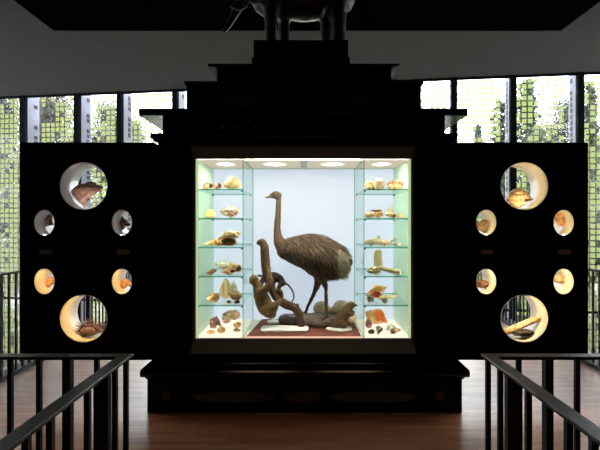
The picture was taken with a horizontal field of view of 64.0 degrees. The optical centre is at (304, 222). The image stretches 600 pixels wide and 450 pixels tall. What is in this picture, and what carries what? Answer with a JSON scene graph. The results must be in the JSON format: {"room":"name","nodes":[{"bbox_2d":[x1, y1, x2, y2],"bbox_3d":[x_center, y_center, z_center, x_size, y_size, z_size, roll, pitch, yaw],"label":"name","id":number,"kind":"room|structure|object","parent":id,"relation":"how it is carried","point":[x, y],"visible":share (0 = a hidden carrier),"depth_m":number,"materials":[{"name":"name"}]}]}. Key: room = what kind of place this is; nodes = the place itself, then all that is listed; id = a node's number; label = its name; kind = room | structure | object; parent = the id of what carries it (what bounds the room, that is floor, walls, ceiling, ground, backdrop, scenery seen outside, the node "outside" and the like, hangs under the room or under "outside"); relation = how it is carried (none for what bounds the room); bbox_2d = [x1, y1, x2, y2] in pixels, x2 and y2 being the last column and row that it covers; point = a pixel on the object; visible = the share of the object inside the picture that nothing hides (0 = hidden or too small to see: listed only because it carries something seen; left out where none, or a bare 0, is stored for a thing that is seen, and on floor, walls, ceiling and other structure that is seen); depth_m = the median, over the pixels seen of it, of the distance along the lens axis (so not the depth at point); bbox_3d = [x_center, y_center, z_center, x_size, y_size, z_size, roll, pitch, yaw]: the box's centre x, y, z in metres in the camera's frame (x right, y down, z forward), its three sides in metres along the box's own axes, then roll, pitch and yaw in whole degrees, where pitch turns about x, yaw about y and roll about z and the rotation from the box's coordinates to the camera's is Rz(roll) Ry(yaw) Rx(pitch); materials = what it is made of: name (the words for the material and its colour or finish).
{"room":"museum","nodes":[
{"label":"museum","id":0,"kind":"room"},
{"bbox_2d":[0,96,18,369],"bbox_3d":[-6.911,1.325,11.089,1.235,8.750,0.571,0,0,8],"label":"window","id":1,"kind":"structure","parent":0,"point":[11,98],"depth_m":11.39,"materials":[{"name":"black"}]},
{"bbox_2d":[19,94,72,361],"bbox_3d":[-5.670,1.325,10.910,1.354,8.750,0.571,0,0,8],"label":"window","id":2,"kind":"structure","parent":0,"point":[29,104],"depth_m":11.01,"materials":[{"name":"black"}]},
{"bbox_2d":[73,92,115,323],"bbox_3d":[-4.524,1.325,10.745,1.045,8.750,0.571,0,0,8],"label":"window","id":3,"kind":"structure","parent":0,"point":[81,101],"depth_m":10.94,"materials":[{"name":"black"}]},
{"bbox_2d":[116,89,171,286],"bbox_3d":[-3.399,1.325,10.582,1.309,8.750,0.571,0,0,8],"label":"window","id":4,"kind":"structure","parent":0,"point":[123,99],"depth_m":10.77,"materials":[{"name":"black"}]},
{"bbox_2d":[172,89,185,107],"bbox_3d":[-2.202,1.325,10.410,1.193,8.750,0.571,0,0,8],"label":"window","id":5,"kind":"structure","parent":0,"point":[178,95],"depth_m":10.24,"materials":[{"name":"black"}]},
{"bbox_2d":[0,0,599,96],"bbox_3d":[-0.650,-3.000,3.696,18.500,0.300,15.393,0,0,0],"label":"ceiling","id":6,"kind":"structure","parent":0,"point":[36,59],"depth_m":8.12,"materials":[{"name":"grey paint"}]},
{"bbox_2d":[14,0,599,30],"bbox_3d":[0.035,-2.840,1.585,7.470,0.020,10.970,0,0,0],"label":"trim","id":7,"kind":"structure","parent":6,"relation":"attached to","point":[58,15],"depth_m":6.55,"materials":[{"name":"black"}]},
{"bbox_2d":[0,322,599,449],"bbox_3d":[0.070,1.825,3.120,6.700,0.350,14.240,0,0,0],"label":"floor","id":8,"kind":"structure","parent":0,"point":[465,430],"depth_m":3.99,"materials":[{"name":"brown wood"}]},
{"bbox_2d":[0,321,105,383],"bbox_3d":[-3.205,1.625,3.153,0.150,0.050,14.106,0,0,0],"label":"trim","id":9,"kind":"structure","parent":8,"relation":"on","point":[32,363],"depth_m":5.34,"materials":[{"name":"black paint"}]},
{"bbox_2d":[0,270,131,376],"bbox_3d":[-3.160,1.062,6.660,0.050,1.075,6.920,0,0,0],"label":"railing","id":10,"kind":"object","parent":9,"relation":"on","point":[89,299],"visible":0.12,"depth_m":5.24,"materials":[{"name":"black metal"}]},
{"bbox_2d":[0,353,133,449],"bbox_3d":[-1.944,1.125,0.805,2.313,1.050,2.810,0,0,0],"label":"railing","id":11,"kind":"object","parent":8,"relation":"on","point":[100,380],"visible":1,"depth_m":1.94,"materials":[{"name":"metal"}]},
{"bbox_2d":[20,40,587,412],"bbox_3d":[-0.008,-0.033,4.683,5.208,3.365,1.275,0,0,0],"label":"display cabinet","id":12,"kind":"object","parent":8,"relation":"on","point":[307,124],"visible":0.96,"depth_m":4.40,"materials":[{"name":"black paint"}]},
{"bbox_2d":[45,277,53,286],"bbox_3d":[-2.447,0.569,4.620,0.091,0.096,0.100,0,0,0],"label":"shell","id":13,"kind":"object","parent":12,"relation":"in","point":[49,281],"visible":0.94,"depth_m":4.59,"materials":[{"name":"brown"}]},
{"bbox_2d":[45,213,53,225],"bbox_3d":[-2.476,-0.070,4.620,0.140,0.202,0.120,0,0,0],"label":"spiny murex","id":14,"kind":"object","parent":12,"relation":"attached to","point":[49,216],"visible":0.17,"depth_m":4.60,"materials":[{"name":"brown"}]},
{"bbox_2d":[71,181,102,207],"bbox_3d":[-2.087,-0.272,4.586,0.288,0.264,0.185,0,0,16],"label":"brown conch","id":15,"kind":"object","parent":12,"relation":"in","point":[81,193],"visible":1,"depth_m":4.52,"materials":[{"name":"brown"}]},
{"bbox_2d":[73,318,105,335],"bbox_3d":[-2.060,0.988,4.600,0.307,0.187,0.180,0,0,0],"label":"crab","id":16,"kind":"object","parent":12,"relation":"in","point":[88,329],"visible":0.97,"depth_m":4.55},
{"bbox_2d":[119,216,130,229],"bbox_3d":[-1.737,0.004,4.620,0.135,0.135,0.120,0,0,0],"label":"spiny murex","id":17,"kind":"object","parent":12,"relation":"attached to","point":[124,223],"visible":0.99,"depth_m":4.60,"materials":[{"name":"brown"}]},
{"bbox_2d":[119,279,130,288],"bbox_3d":[-1.722,0.582,4.597,0.114,0.096,0.088,0,0,-18],"label":"shell","id":18,"kind":"object","parent":12,"relation":"in","point":[124,283],"visible":1,"depth_m":4.57,"materials":[{"name":"brown"}]},
{"bbox_2d":[198,161,198,335],"bbox_3d":[-0.977,0.232,4.362,0.017,1.584,0.008,0,0,0],"label":"lamp","id":19,"kind":"object","parent":12,"relation":"on","point":[198,161],"depth_m":4.36,"materials":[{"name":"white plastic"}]},
{"bbox_2d":[206,330,214,333],"bbox_3d":[-0.886,1.025,4.515,0.080,0.038,0.060,0,0,0],"label":"shell","id":20,"kind":"object","parent":12,"relation":"on","point":[208,331],"visible":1,"depth_m":4.50,"materials":[{"name":"orange"}]},
{"bbox_2d":[209,316,221,327],"bbox_3d":[-0.885,0.981,4.773,0.129,0.124,0.127,0,0,0],"label":"shell","id":21,"kind":"object","parent":12,"relation":"on","point":[214,321],"visible":0.98,"depth_m":4.74,"materials":[{"name":"brown"}]},
{"bbox_2d":[217,326,225,332],"bbox_3d":[-0.795,1.013,4.556,0.081,0.062,0.070,0,0,0],"label":"shell","id":22,"kind":"object","parent":12,"relation":"on","point":[220,329],"visible":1,"depth_m":4.53,"materials":[{"name":"beige"}]},
{"bbox_2d":[199,189,251,195],"bbox_3d":[-0.776,-0.297,4.745,0.419,0.024,0.750,0,0,0],"label":"glass shelf","id":23,"kind":"object","parent":12,"relation":"attached to","point":[199,189],"visible":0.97,"depth_m":4.38,"materials":[{"name":"clear glass"}]},
{"bbox_2d":[202,182,212,190],"bbox_3d":[-0.932,-0.351,4.600,0.101,0.082,0.091,0,0,0],"label":"shell","id":24,"kind":"object","parent":23,"relation":"on","point":[207,185],"visible":0.98,"depth_m":4.58,"materials":[{"name":"brown"}]},
{"bbox_2d":[213,183,221,188],"bbox_3d":[-0.830,-0.345,4.523,0.062,0.071,0.074,0,0,44],"label":"shell","id":25,"kind":"object","parent":23,"relation":"on","point":[216,185],"visible":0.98,"depth_m":4.50,"materials":[{"name":"brown"}]},
{"bbox_2d":[223,176,241,190],"bbox_3d":[-0.697,-0.382,4.610,0.141,0.144,0.122,0,0,40],"label":"clam","id":26,"kind":"object","parent":23,"relation":"on","point":[231,182],"visible":0.91,"depth_m":4.58,"materials":[{"name":"beige"}]},
{"bbox_2d":[199,218,251,220],"bbox_3d":[-0.776,-0.034,4.745,0.419,0.024,0.750,0,0,0],"label":"glass shelf","id":27,"kind":"object","parent":12,"relation":"attached to","point":[241,219],"visible":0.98,"depth_m":4.38,"materials":[{"name":"clear glass"}]},
{"bbox_2d":[205,209,215,217],"bbox_3d":[-0.908,-0.089,4.600,0.110,0.086,0.080,0,0,0],"label":"shell","id":28,"kind":"object","parent":27,"relation":"on","point":[209,213],"visible":0.98,"depth_m":4.57,"materials":[{"name":"yellow"}]},
{"bbox_2d":[220,205,239,217],"bbox_3d":[-0.729,-0.109,4.650,0.199,0.126,0.130,0,0,0],"label":"oyster","id":29,"kind":"object","parent":27,"relation":"on","point":[230,211],"visible":1,"depth_m":4.61,"materials":[{"name":"beige"}]},
{"bbox_2d":[199,243,251,249],"bbox_3d":[-0.776,0.231,4.745,0.419,0.024,0.750,0,0,0],"label":"glass shelf","id":30,"kind":"object","parent":12,"relation":"attached to","point":[250,244],"visible":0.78,"depth_m":4.37,"materials":[{"name":"clear glass"}]},
{"bbox_2d":[204,239,222,245],"bbox_3d":[-0.858,0.183,4.463,0.191,0.070,0.070,0,0,0],"label":"long tailed murex","id":31,"kind":"object","parent":30,"relation":"on","point":[214,242],"visible":1,"depth_m":4.45,"materials":[{"name":"brown"}]},
{"bbox_2d":[217,230,240,245],"bbox_3d":[-0.736,0.144,4.560,0.256,0.147,0.160,0,0,0],"label":"winged conch","id":32,"kind":"object","parent":30,"relation":"on","point":[227,237],"visible":1,"depth_m":4.53,"materials":[{"name":"brown"}]},
{"bbox_2d":[199,268,251,278],"bbox_3d":[-0.776,0.494,4.745,0.419,0.024,0.750,0,0,0],"label":"glass shelf","id":33,"kind":"object","parent":12,"relation":"attached to","point":[213,268],"visible":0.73,"depth_m":4.37,"materials":[{"name":"clear glass"}]},
{"bbox_2d":[205,268,216,274],"bbox_3d":[-0.864,0.452,4.457,0.103,0.060,0.061,0,0,23],"label":"shell","id":34,"kind":"object","parent":33,"relation":"on","point":[211,271],"visible":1,"depth_m":4.44,"materials":[{"name":"brown"}]},
{"bbox_2d":[214,260,228,270],"bbox_3d":[-0.844,0.426,4.878,0.156,0.112,0.146,0,0,-45],"label":"shell","id":35,"kind":"object","parent":33,"relation":"on","point":[222,264],"visible":0.98,"depth_m":4.84,"materials":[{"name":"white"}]},
{"bbox_2d":[219,269,234,274],"bbox_3d":[-0.721,0.457,4.448,0.147,0.051,0.054,0,0,-16],"label":"shell","id":36,"kind":"object","parent":33,"relation":"on","point":[232,271],"visible":1,"depth_m":4.44,"materials":[{"name":"brown"}]},
{"bbox_2d":[228,262,241,271],"bbox_3d":[-0.693,0.428,4.680,0.134,0.107,0.109,0,0,-36],"label":"shell","id":37,"kind":"object","parent":33,"relation":"on","point":[237,268],"visible":0.98,"depth_m":4.65,"materials":[{"name":"brown"}]},
{"bbox_2d":[199,293,251,306],"bbox_3d":[-0.776,0.758,4.745,0.419,0.024,0.750,0,0,0],"label":"glass shelf","id":38,"kind":"object","parent":12,"relation":"attached to","point":[215,293],"visible":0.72,"depth_m":4.37,"materials":[{"name":"clear glass"}]},
{"bbox_2d":[207,292,219,302],"bbox_3d":[-0.846,0.695,4.452,0.111,0.102,0.112,0,0,30],"label":"small conch","id":39,"kind":"object","parent":38,"relation":"on","point":[213,297],"visible":1,"depth_m":4.43,"materials":[{"name":"brown"}]},
{"bbox_2d":[220,278,230,298],"bbox_3d":[-0.784,0.647,4.746,0.114,0.198,0.100,0,0,0],"label":"clam","id":40,"kind":"object","parent":38,"relation":"on","point":[225,287],"visible":0.92,"depth_m":4.72,"materials":[{"name":"beige"}]},
{"bbox_2d":[231,281,236,290],"bbox_3d":[-0.717,0.663,4.842,0.036,0.166,0.085,0,0,43],"label":"valve","id":41,"kind":"object","parent":38,"relation":"on","point":[233,285],"visible":0.44,"depth_m":4.83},
{"bbox_2d":[228,290,241,299],"bbox_3d":[-0.674,0.698,4.624,0.135,0.096,0.116,0,0,0],"label":"shell","id":42,"kind":"object","parent":38,"relation":"on","point":[234,295],"visible":1,"depth_m":4.60,"materials":[{"name":"brown"}]},
{"bbox_2d":[222,310,239,322],"bbox_3d":[-0.789,0.976,5.023,0.179,0.136,0.147,0,0,-45],"label":"shell","id":43,"kind":"object","parent":12,"relation":"on","point":[227,316],"visible":1,"depth_m":4.97,"materials":[{"name":"brown"}]},
{"bbox_2d":[233,322,240,327],"bbox_3d":[-0.676,1.011,4.767,0.089,0.065,0.066,0,0,27],"label":"shell","id":44,"kind":"object","parent":12,"relation":"on","point":[237,324],"visible":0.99,"depth_m":4.74,"materials":[{"name":"brown"}]},
{"bbox_2d":[222,0,354,39],"bbox_3d":[-0.159,-2.163,4.806,1.332,0.896,0.442,0,0,2],"label":"sculpture","id":45,"kind":"object","parent":12,"relation":"on","point":[331,14],"visible":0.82,"depth_m":4.68,"materials":[{"name":"brown metal"}]},
{"bbox_2d":[247,319,360,335],"bbox_3d":[-0.011,1.040,4.778,1.053,0.008,0.804,0,0,0],"label":"carpet","id":46,"kind":"object","parent":12,"relation":"on","point":[313,331],"visible":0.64,"depth_m":4.54,"materials":[{"name":"red carpet"}]},
{"bbox_2d":[267,319,279,323],"bbox_3d":[-0.295,1.026,4.990,0.197,0.020,0.142,0,0,0],"label":"stone","id":47,"kind":"object","parent":46,"relation":"on","point":[274,321],"visible":0.6,"depth_m":4.95,"materials":[{"name":"stone"}]},
{"bbox_2d":[256,239,308,332],"bbox_3d":[-0.225,0.595,4.682,0.517,0.881,0.294,0,0,0],"label":"branch","id":48,"kind":"object","parent":46,"relation":"on","point":[275,293],"visible":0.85,"depth_m":4.73,"materials":[{"name":"brown plant"}]},
{"bbox_2d":[249,268,284,318],"bbox_3d":[-0.367,0.693,4.732,0.344,0.504,0.239,0,0,29],"label":"sloth","id":49,"kind":"object","parent":48,"relation":"attached to","point":[265,306],"visible":0.98,"depth_m":4.67,"materials":[{"name":"fur"}]},
{"bbox_2d":[257,272,294,301],"bbox_3d":[-0.296,0.653,4.864,0.383,0.336,0.124,0,0,-9],"label":"monkey","id":50,"kind":"object","parent":48,"relation":"on","point":[278,278],"visible":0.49,"depth_m":4.85},
{"bbox_2d":[278,313,336,327],"bbox_3d":[0.090,0.984,4.913,0.736,0.102,0.387,0,0,0],"label":"log","id":51,"kind":"object","parent":46,"relation":"on","point":[310,319],"visible":0.71,"depth_m":4.79,"materials":[{"name":"brown wood"}]},
{"bbox_2d":[265,191,352,319],"bbox_3d":[0.055,0.317,4.881,0.876,1.292,0.446,0,0,-15],"label":"rhea","id":52,"kind":"object","parent":51,"relation":"on","point":[323,258],"visible":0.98,"depth_m":4.80,"materials":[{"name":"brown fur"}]},
{"bbox_2d":[313,301,329,312],"bbox_3d":[0.174,0.901,5.060,0.179,0.158,0.160,0,0,0],"label":"egg","id":53,"kind":"object","parent":51,"relation":"on","point":[319,307],"visible":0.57,"depth_m":5.00,"materials":[{"name":"beige"}]},
{"bbox_2d":[332,300,346,313],"bbox_3d":[0.386,0.898,5.070,0.193,0.171,0.173,0,0,0],"label":"egg","id":54,"kind":"object","parent":51,"relation":"on","point":[339,304],"visible":0.58,"depth_m":5.01,"materials":[{"name":"beige"}]},
{"bbox_2d":[326,301,357,331],"bbox_3d":[0.345,0.901,4.684,0.244,0.270,0.270,0,0,42],"label":"animal figurine","id":55,"kind":"object","parent":46,"relation":"on","point":[341,319],"depth_m":4.65,"materials":[{"name":"brown stone"}]},
{"bbox_2d":[347,314,356,323],"bbox_3d":[0.467,0.975,4.930,0.135,0.120,0.121,0,0,0],"label":"egg","id":56,"kind":"object","parent":46,"relation":"on","point":[353,318],"visible":0.46,"depth_m":4.88,"materials":[{"name":"beige"}]},
{"bbox_2d":[365,320,371,327],"bbox_3d":[0.631,0.999,4.750,0.074,0.089,0.080,0,0,0],"label":"shell","id":57,"kind":"object","parent":12,"relation":"on","point":[368,323],"visible":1,"depth_m":4.73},
{"bbox_2d":[365,309,387,323],"bbox_3d":[0.725,0.963,4.970,0.214,0.160,0.155,0,0,-14],"label":"large conch","id":58,"kind":"object","parent":12,"relation":"on","point":[377,316],"visible":0.96,"depth_m":4.93,"materials":[{"name":"orange"}]},
{"bbox_2d":[376,326,382,333],"bbox_3d":[0.687,0.999,4.473,0.067,0.088,0.069,0,0,44],"label":"shell","id":59,"kind":"object","parent":12,"relation":"on","point":[379,329],"visible":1,"depth_m":4.46,"materials":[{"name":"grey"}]},
{"bbox_2d":[356,189,407,195],"bbox_3d":[0.748,-0.297,4.745,0.416,0.024,0.750,0,0,0],"label":"glass shelf","id":60,"kind":"object","parent":12,"relation":"attached to","point":[364,189],"visible":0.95,"depth_m":4.38,"materials":[{"name":"clear glass"}]},
{"bbox_2d":[365,181,375,188],"bbox_3d":[0.620,-0.358,4.580,0.105,0.095,0.100,0,0,0],"label":"shell","id":61,"kind":"object","parent":60,"relation":"on","point":[369,184],"visible":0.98,"depth_m":4.54,"materials":[{"name":"brown"}]},
{"bbox_2d":[375,179,384,190],"bbox_3d":[0.728,-0.373,4.660,0.107,0.126,0.100,0,0,0],"label":"coral","id":62,"kind":"object","parent":60,"relation":"on","point":[379,184],"visible":0.9,"depth_m":4.63},
{"bbox_2d":[386,179,403,190],"bbox_3d":[0.863,-0.367,4.600,0.163,0.115,0.110,0,0,0],"label":"cluster","id":63,"kind":"object","parent":60,"relation":"on","point":[391,185],"visible":0.9,"depth_m":4.58,"materials":[{"name":"beige stone"}]},
{"bbox_2d":[356,218,407,220],"bbox_3d":[0.748,-0.034,4.745,0.416,0.024,0.750,0,0,0],"label":"glass shelf","id":64,"kind":"object","parent":12,"relation":"attached to","point":[364,219],"visible":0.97,"depth_m":4.38,"materials":[{"name":"clear glass"}]},
{"bbox_2d":[365,211,374,217],"bbox_3d":[0.618,-0.078,4.546,0.093,0.064,0.078,0,0,39],"label":"shell","id":65,"kind":"object","parent":64,"relation":"on","point":[370,214],"visible":1,"depth_m":4.53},
{"bbox_2d":[371,209,382,217],"bbox_3d":[0.699,-0.094,4.646,0.127,0.095,0.087,0,0,0],"label":"shell","id":66,"kind":"object","parent":64,"relation":"on","point":[378,213],"visible":0.97,"depth_m":4.64,"materials":[{"name":"orange"}]},
{"bbox_2d":[385,206,396,217],"bbox_3d":[0.817,-0.103,4.602,0.101,0.113,0.111,0,0,41],"label":"shell","id":67,"kind":"object","parent":64,"relation":"on","point":[390,213],"visible":1,"depth_m":4.57,"materials":[{"name":"brown"}]},
{"bbox_2d":[356,243,407,249],"bbox_3d":[0.748,0.231,4.745,0.416,0.024,0.750,0,0,0],"label":"glass shelf","id":68,"kind":"object","parent":12,"relation":"attached to","point":[357,244],"visible":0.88,"depth_m":4.37,"materials":[{"name":"clear glass"}]},
{"bbox_2d":[368,240,374,245],"bbox_3d":[0.640,0.193,4.600,0.072,0.051,0.060,0,0,0],"label":"shell","id":69,"kind":"object","parent":68,"relation":"on","point":[371,243],"visible":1,"depth_m":4.58,"materials":[{"name":"beige"}]},
{"bbox_2d":[365,238,382,244],"bbox_3d":[0.713,0.186,4.800,0.235,0.063,0.080,0,0,0],"label":"coral","id":70,"kind":"object","parent":68,"relation":"on","point":[377,241],"visible":0.53,"depth_m":4.77},
{"bbox_2d":[380,240,389,245],"bbox_3d":[0.747,0.188,4.499,0.093,0.061,0.055,0,0,-40],"label":"shell","id":71,"kind":"object","parent":68,"relation":"on","point":[384,242],"visible":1,"depth_m":4.48,"materials":[{"name":"beige"}]},
{"bbox_2d":[356,293,407,306],"bbox_3d":[0.748,0.758,4.745,0.416,0.024,0.750,0,0,0],"label":"glass shelf","id":72,"kind":"object","parent":12,"relation":"attached to","point":[356,293],"visible":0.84,"depth_m":4.37,"materials":[{"name":"clear glass"}]},
{"bbox_2d":[367,294,373,301],"bbox_3d":[0.615,0.708,4.507,0.075,0.077,0.070,0,0,0],"label":"shell","id":73,"kind":"object","parent":72,"relation":"on","point":[370,298],"visible":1,"depth_m":4.49,"materials":[{"name":"grey"}]},
{"bbox_2d":[366,284,386,297],"bbox_3d":[0.707,0.679,4.760,0.158,0.134,0.166,0,0,33],"label":"shell","id":74,"kind":"object","parent":72,"relation":"on","point":[377,289],"visible":0.98,"depth_m":4.75,"materials":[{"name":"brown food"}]},
{"bbox_2d":[382,297,387,303],"bbox_3d":[0.740,0.716,4.451,0.060,0.060,0.060,0,0,0],"label":"shell","id":75,"kind":"object","parent":72,"relation":"on","point":[384,299],"visible":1,"depth_m":4.43,"materials":[{"name":"grey"}]},
{"bbox_2d":[379,293,397,299],"bbox_3d":[0.810,0.707,4.654,0.184,0.078,0.080,0,0,0],"label":"coral","id":76,"kind":"object","parent":72,"relation":"on","point":[382,296],"visible":0.87,"depth_m":4.63},
{"bbox_2d":[356,268,407,278],"bbox_3d":[0.748,0.494,4.745,0.416,0.024,0.750,0,0,0],"label":"glass shelf","id":77,"kind":"object","parent":12,"relation":"attached to","point":[356,268],"visible":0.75,"depth_m":4.37,"materials":[{"name":"clear glass"}]},
{"bbox_2d":[366,266,380,273],"bbox_3d":[0.642,0.442,4.497,0.140,0.080,0.090,0,0,0],"label":"coral","id":78,"kind":"object","parent":77,"relation":"on","point":[372,270],"visible":0.94,"depth_m":4.47},
{"bbox_2d":[374,249,381,267],"bbox_3d":[0.750,0.377,4.928,0.092,0.210,0.085,0,0,0],"label":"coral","id":79,"kind":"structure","parent":77,"relation":"on","point":[377,253],"depth_m":4.89},
{"bbox_2d":[378,266,400,274],"bbox_3d":[0.784,0.440,4.440,0.208,0.083,0.090,0,0,0],"label":"coral","id":80,"kind":"object","parent":77,"relation":"on","point":[389,270],"visible":1,"depth_m":4.42},
{"bbox_2d":[386,324,395,330],"bbox_3d":[0.845,1.014,4.660,0.107,0.058,0.094,0,0,26],"label":"valve","id":81,"kind":"object","parent":12,"relation":"on","point":[389,327],"visible":0.6,"depth_m":4.64,"materials":[{"name":"white"}]},
{"bbox_2d":[390,327,400,333],"bbox_3d":[0.853,1.013,4.510,0.098,0.061,0.059,0,0,28],"label":"striped cowrie","id":82,"kind":"object","parent":12,"relation":"on","point":[394,330],"visible":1,"depth_m":4.51,"materials":[{"name":"brown"}]},
{"bbox_2d":[476,219,488,231],"bbox_3d":[1.706,0.023,4.620,0.130,0.125,0.120,0,0,0],"label":"shell","id":83,"kind":"object","parent":12,"relation":"in","point":[482,226],"visible":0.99,"depth_m":4.58,"materials":[{"name":"brown"}]},
{"bbox_2d":[476,280,488,288],"bbox_3d":[1.706,0.583,4.600,0.134,0.086,0.140,0,0,0],"label":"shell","id":84,"kind":"object","parent":12,"relation":"in","point":[480,283],"visible":0.98,"depth_m":4.56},
{"bbox_2d":[507,188,532,207],"bbox_3d":[2.060,-0.242,4.600,0.240,0.196,0.170,0,0,0],"label":"spined tun","id":85,"kind":"object","parent":12,"relation":"in","point":[517,198],"visible":1,"depth_m":4.55,"materials":[{"name":"brown"}]},
{"bbox_2d":[509,328,534,336],"bbox_3d":[2.062,1.043,4.560,0.285,0.066,0.200,0,0,0],"label":"pebbles","id":86,"kind":"object","parent":12,"relation":"in","point":[523,332],"visible":0.91,"depth_m":4.50,"materials":[{"name":"brown stone"}]},
{"bbox_2d":[504,315,541,334],"bbox_3d":[2.075,0.965,4.567,0.375,0.205,0.111,0,0,9],"label":"bone","id":87,"kind":"object","parent":12,"relation":"in","point":[523,324],"visible":0.84,"depth_m":4.54},
{"bbox_2d":[554,212,564,225],"bbox_3d":[2.454,-0.072,4.592,0.153,0.206,0.118,0,0,-35],"label":"shell","id":88,"kind":"object","parent":12,"relation":"attached to","point":[559,218],"visible":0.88,"depth_m":4.54,"materials":[{"name":"brown"}]},
{"bbox_2d":[554,273,564,283],"bbox_3d":[2.449,0.530,4.600,0.125,0.096,0.120,0,0,0],"label":"tan cowrie","id":89,"kind":"object","parent":12,"relation":"in","point":[559,278],"visible":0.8,"depth_m":4.56,"materials":[{"name":"orange"}]},
{"bbox_2d":[481,353,599,449],"bbox_3d":[1.954,1.125,0.805,2.292,1.050,2.810,0,0,0],"label":"railing","id":90,"kind":"object","parent":8,"relation":"on","point":[511,382],"visible":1,"depth_m":1.92,"materials":[{"name":"metal"}]},
{"bbox_2d":[501,315,599,371],"bbox_3d":[3.345,1.625,2.681,0.150,0.050,13.161,0,0,0],"label":"trim","id":91,"kind":"structure","parent":8,"relation":"on","point":[589,363],"depth_m":5.59,"materials":[{"name":"black paint"}]},
{"bbox_2d":[478,268,599,365],"bbox_3d":[3.300,1.062,6.194,0.050,1.075,5.988,0,0,0],"label":"railing","id":92,"kind":"object","parent":91,"relation":"on","point":[589,269],"visible":0.07,"depth_m":5.50,"materials":[{"name":"black metal"}]},
{"bbox_2d":[392,78,450,130],"bbox_3d":[2.358,1.325,9.752,1.193,8.750,0.571,0,0,8],"label":"window","id":93,"kind":"structure","parent":0,"point":[432,95],"depth_m":9.98,"materials":[{"name":"black"}]},
{"bbox_2d":[449,75,509,311],"bbox_3d":[3.473,1.325,9.591,1.142,8.750,0.571,0,0,8],"label":"window","id":94,"kind":"structure","parent":0,"point":[453,94],"depth_m":9.83,"materials":[{"name":"black"}]},
{"bbox_2d":[505,72,577,320],"bbox_3d":[4.618,1.325,9.426,1.253,8.750,0.571,0,0,8],"label":"window","id":95,"kind":"structure","parent":0,"point":[511,86],"depth_m":9.64,"materials":[{"name":"black"}]},
{"bbox_2d":[569,72,599,352],"bbox_3d":[5.783,1.325,9.257,1.183,8.750,0.571,0,0,8],"label":"window","id":96,"kind":"structure","parent":0,"point":[577,101],"depth_m":9.54,"materials":[{"name":"black"}]},
{"label":"outside","id":97,"kind":"structure","parent":0,"visible":0},
{"bbox_2d":[4,261,597,367],"bbox_3d":[0.000,6.125,49.000,120.000,0.250,82.000,0,0,0],"label":"ground","id":98,"kind":"structure","parent":97,"point":[595,288],"depth_m":34.08,"materials":[{"name":"green plant"}]},
{"bbox_2d":[0,184,18,369],"bbox_3d":[-9.546,2.433,15.371,3.450,7.388,3.352,0,0,4],"label":"shrub","id":99,"kind":"object","parent":98,"relation":"on","point":[5,196],"visible":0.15,"depth_m":15.04,"materials":[{"name":"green plant"}]},
{"bbox_2d":[0,98,18,299],"bbox_3d":[-13.198,-0.054,20.116,5.010,12.541,5.156,0,0,14],"label":"leafy tree","id":100,"kind":"object","parent":98,"relation":"on","point":[7,109],"visible":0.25,"depth_m":20.24,"materials":[{"name":"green plant"}]},
{"bbox_2d":[0,97,45,267],"bbox_3d":[-18.304,-1.524,31.995,6.053,15.580,5.598,0,0,-41],"label":"leafy tree","id":101,"kind":"object","parent":98,"relation":"on","point":[40,99],"visible":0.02,"depth_m":30.94,"materials":[{"name":"green plant"}]},
{"bbox_2d":[13,96,115,207],"bbox_3d":[-12.963,-0.465,25.716,5.507,13.393,5.350,0,0,-9],"label":"leafy tree","id":102,"kind":"object","parent":98,"relation":"on","point":[48,113],"visible":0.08,"depth_m":25.26,"materials":[{"name":"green plant"}]},
{"bbox_2d":[67,97,133,207],"bbox_3d":[-16.204,-1.875,37.981,6.336,16.307,5.859,0,0,-14],"label":"leafy tree","id":103,"kind":"object","parent":98,"relation":"on","point":[103,112],"visible":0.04,"depth_m":37.18,"materials":[{"name":"green plant"}]},
{"bbox_2d":[132,115,157,144],"bbox_3d":[-15.357,-1.725,43.751,6.579,16.001,6.393,0,0,31],"label":"leafy tree","id":104,"kind":"object","parent":98,"relation":"on","point":[133,124],"visible":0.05,"depth_m":43.42,"materials":[{"name":"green plant"}]},
{"bbox_2d":[473,124,483,221],"bbox_3d":[15.839,-1.437,44.014,5.287,15.371,5.017,0,0,-11],"label":"conifer tree","id":105,"kind":"object","parent":98,"relation":"on","point":[478,134],"visible":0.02,"depth_m":43.78,"materials":[{"name":"green plant"}]},
{"bbox_2d":[476,98,529,322],"bbox_3d":[8.377,0.458,20.121,5.139,11.452,5.099,0,0,-32],"label":"conifer tree","id":106,"kind":"object","parent":98,"relation":"on","point":[502,102],"visible":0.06,"depth_m":19.82,"materials":[{"name":"green plant"}]},
{"bbox_2d":[517,79,543,194],"bbox_3d":[14.769,-1.696,31.992,6.814,15.906,7.181,0,0,30],"label":"conifer tree","id":107,"kind":"object","parent":98,"relation":"on","point":[529,91],"visible":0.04,"depth_m":31.73,"materials":[{"name":"green plant"}]},
{"bbox_2d":[517,91,599,253],"bbox_3d":[13.721,-0.521,25.981,5.247,13.505,4.852,0,0,-2],"label":"leafy tree","id":108,"kind":"object","parent":98,"relation":"on","point":[555,137],"visible":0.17,"depth_m":25.75,"materials":[{"name":"green plant"}]},
{"bbox_2d":[584,80,599,296],"bbox_3d":[22.381,-2.486,38.024,5.351,17.536,5.309,0,0,19],"label":"conifer tree","id":109,"kind":"object","parent":98,"relation":"on","point":[591,90],"visible":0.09,"depth_m":37.52,"materials":[{"name":"green plant"}]},
{"bbox_2d":[588,201,599,352],"bbox_3d":[8.428,2.697,13.973,3.352,6.843,3.450,0,0,-21],"label":"shrub","id":110,"kind":"object","parent":98,"relation":"on","point":[597,220],"visible":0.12,"depth_m":13.80,"materials":[{"name":"green plant"}]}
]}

